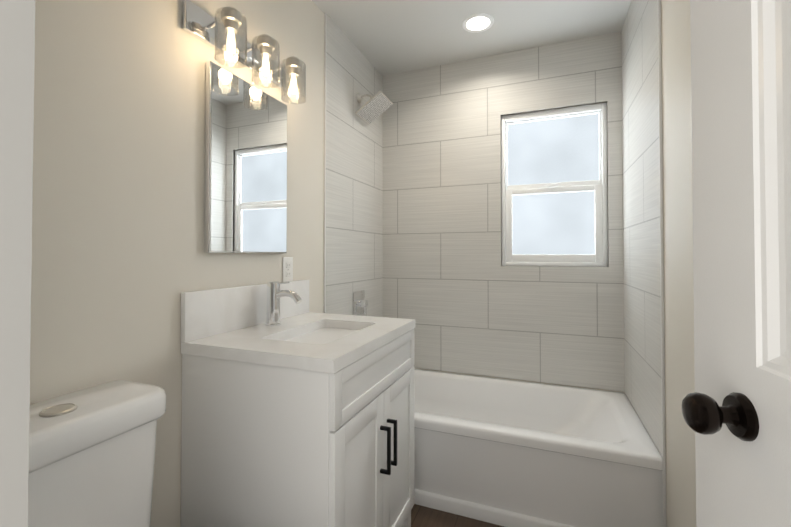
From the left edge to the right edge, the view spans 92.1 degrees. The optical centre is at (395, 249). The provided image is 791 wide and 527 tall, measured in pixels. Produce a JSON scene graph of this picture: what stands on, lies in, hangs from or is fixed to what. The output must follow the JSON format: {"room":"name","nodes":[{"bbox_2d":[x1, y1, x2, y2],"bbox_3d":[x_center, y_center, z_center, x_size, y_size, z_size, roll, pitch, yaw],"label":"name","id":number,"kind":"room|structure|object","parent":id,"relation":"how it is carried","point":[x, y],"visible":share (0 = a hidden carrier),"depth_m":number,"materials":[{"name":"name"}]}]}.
{"room":"bathroom","nodes":[
{"label":"bathroom","id":0,"kind":"room"},
{"bbox_2d":[0,0,34,526],"bbox_3d":[-0.345,-0.050,0.043,1.524,2.494,0.600,0,-1,21],"label":"wall","id":1,"kind":"structure","parent":0,"point":[17,38],"depth_m":0.35,"materials":[{"name":"grey paint"}]},
{"bbox_2d":[30,0,323,526],"bbox_3d":[-0.664,-0.028,1.477,0.120,2.494,3.037,0,-1,21],"label":"wall","id":2,"kind":"structure","parent":0,"point":[121,260],"depth_m":1.11,"materials":[{"name":"beige paint"}]},
{"bbox_2d":[182,0,305,103],"bbox_3d":[-0.521,-0.720,1.446,0.176,0.186,0.510,0,-1,21],"label":"sconce","id":3,"kind":"object","parent":2,"relation":"attached to","point":[219,34],"visible":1,"depth_m":1.38,"materials":[{"name":"clear glass"}]},
{"bbox_2d":[204,61,286,252],"bbox_3d":[-0.573,-0.318,1.514,0.024,0.666,0.425,0,-1,21],"label":"mirror","id":4,"kind":"object","parent":2,"relation":"attached to","point":[245,167],"visible":0.94,"depth_m":1.46,"materials":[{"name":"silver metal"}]},
{"bbox_2d":[283,257,292,281],"bbox_3d":[-0.491,0.093,1.740,0.008,0.114,0.070,0,-1,21],"label":"electrical outlet plate","id":5,"kind":"object","parent":2,"relation":"attached to","point":[287,269],"visible":0.96,"depth_m":1.74,"materials":[{"name":"white plastic"}]},
{"bbox_2d":[324,13,325,312],"bbox_3d":[-0.377,-0.020,2.031,0.010,2.494,0.008,0,-1,21],"label":"trim","id":6,"kind":"structure","parent":2,"relation":"attached to","point":[325,163],"depth_m":2.03,"materials":[{"name":"white paint"}]},
{"bbox_2d":[326,14,382,316],"bbox_3d":[-0.237,-0.221,2.393,0.008,2.080,0.766,0,-1,21],"label":"wall tile","id":7,"kind":"structure","parent":2,"relation":"attached to","point":[354,202],"depth_m":2.31,"materials":[{"name":"tile"}]},
{"bbox_2d":[353,290,367,315],"bbox_3d":[-0.205,0.341,2.376,0.059,0.160,0.150,0,-1,21],"label":"tub valve","id":8,"kind":"object","parent":7,"relation":"attached to","point":[360,303],"visible":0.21,"depth_m":2.30,"materials":[{"name":"silver metal"}]},
{"bbox_2d":[355,91,392,123],"bbox_3d":[-0.141,-0.901,2.369,0.195,0.166,0.200,0,-1,21],"label":"shower head","id":9,"kind":"object","parent":7,"relation":"attached to","point":[378,104],"visible":1,"depth_m":2.36},
{"bbox_2d":[411,504,503,526],"bbox_3d":[0.104,1.239,1.167,1.824,0.050,3.057,0,-1,21],"label":"floor","id":10,"kind":"structure","parent":0,"point":[422,516],"depth_m":1.72,"materials":[{"name":"wood"}]},
{"bbox_2d":[28,380,165,526],"bbox_3d":[-0.498,0.775,0.716,0.732,0.866,0.426,0,-1,21],"label":"toilet","id":11,"kind":"object","parent":10,"relation":"on","point":[91,456],"visible":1,"depth_m":0.84,"materials":[{"name":"white ceramic"}]},
{"bbox_2d":[181,280,414,526],"bbox_3d":[-0.286,0.672,1.433,0.602,1.092,0.692,0,-1,21],"label":"bathroom vanity","id":12,"kind":"object","parent":10,"relation":"on","point":[296,412],"visible":1,"depth_m":1.18,"materials":[{"name":"white paint"}]},
{"bbox_2d":[265,281,301,325],"bbox_3d":[-0.443,0.215,1.513,0.165,0.176,0.062,0,-1,21],"label":"faucet","id":13,"kind":"object","parent":12,"relation":"on","point":[274,294],"depth_m":1.51,"materials":[{"name":"silver metal"}]},
{"bbox_2d":[414,369,662,526],"bbox_3d":[0.468,1.023,2.096,1.518,0.411,0.761,0,-1,21],"label":"bathtub","id":14,"kind":"object","parent":10,"relation":"on","point":[506,452],"visible":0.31,"depth_m":1.73,"materials":[{"name":"white ceramic"}]},
{"bbox_2d":[312,0,631,75],"bbox_3d":[0.104,-1.309,1.205,1.824,0.060,3.057,0,-1,21],"label":"ceiling","id":15,"kind":"structure","parent":0,"point":[387,37],"depth_m":2.16,"materials":[{"name":"white paint"}]},
{"bbox_2d":[462,13,493,32],"bbox_3d":[0.462,-1.262,2.132,0.176,0.006,0.176,0,-1,21],"label":"recessed light","id":16,"kind":"object","parent":15,"relation":"in","point":[477,22],"visible":1,"depth_m":2.12,"materials":[{"name":"white paint"}]},
{"bbox_2d":[414,102,625,393],"bbox_3d":[0.634,-0.012,2.532,1.524,2.494,0.124,0,-1,21],"label":"wall","id":17,"kind":"structure","parent":0,"point":[551,266],"depth_m":2.34,"materials":[{"name":"beige paint"}]},
{"bbox_2d":[383,32,624,391],"bbox_3d":[0.613,-0.220,2.482,1.508,2.080,0.022,0,-1,21],"label":"wall tile","id":18,"kind":"structure","parent":17,"relation":"attached to","point":[461,295],"depth_m":2.48,"materials":[{"name":"tile"}]},
{"bbox_2d":[501,103,607,266],"bbox_3d":[0.977,-0.380,2.382,0.607,0.973,0.063,0,-1,21],"label":"window","id":19,"kind":"structure","parent":17,"relation":"in","point":[554,198],"depth_m":2.38,"materials":[{"name":"white plastic"}]},
{"bbox_2d":[629,0,695,526],"bbox_3d":[0.866,-0.037,0.876,0.120,2.494,3.037,0,-1,21],"label":"wall","id":20,"kind":"structure","parent":0,"point":[678,263],"depth_m":1.31,"materials":[{"name":"beige paint"}]},
{"bbox_2d":[621,0,661,455],"bbox_3d":[1.174,-0.230,1.838,0.008,2.080,0.766,0,-1,21],"label":"wall tile","id":21,"kind":"structure","parent":20,"relation":"attached to","point":[641,235],"depth_m":1.76,"materials":[{"name":"tile"}]},
{"bbox_2d":[658,0,666,526],"bbox_3d":[1.032,-0.028,1.477,0.010,2.494,0.008,0,-1,21],"label":"trim","id":22,"kind":"structure","parent":20,"relation":"attached to","point":[662,264],"depth_m":1.47,"materials":[{"name":"white paint"}]},
{"bbox_2d":[682,0,790,526],"bbox_3d":[0.349,0.174,0.150,0.149,2.030,0.771,0,-1,13],"label":"door","id":23,"kind":"structure","parent":20,"relation":"in","point":[736,408],"depth_m":0.43,"materials":[{"name":"white paint"}]}
]}

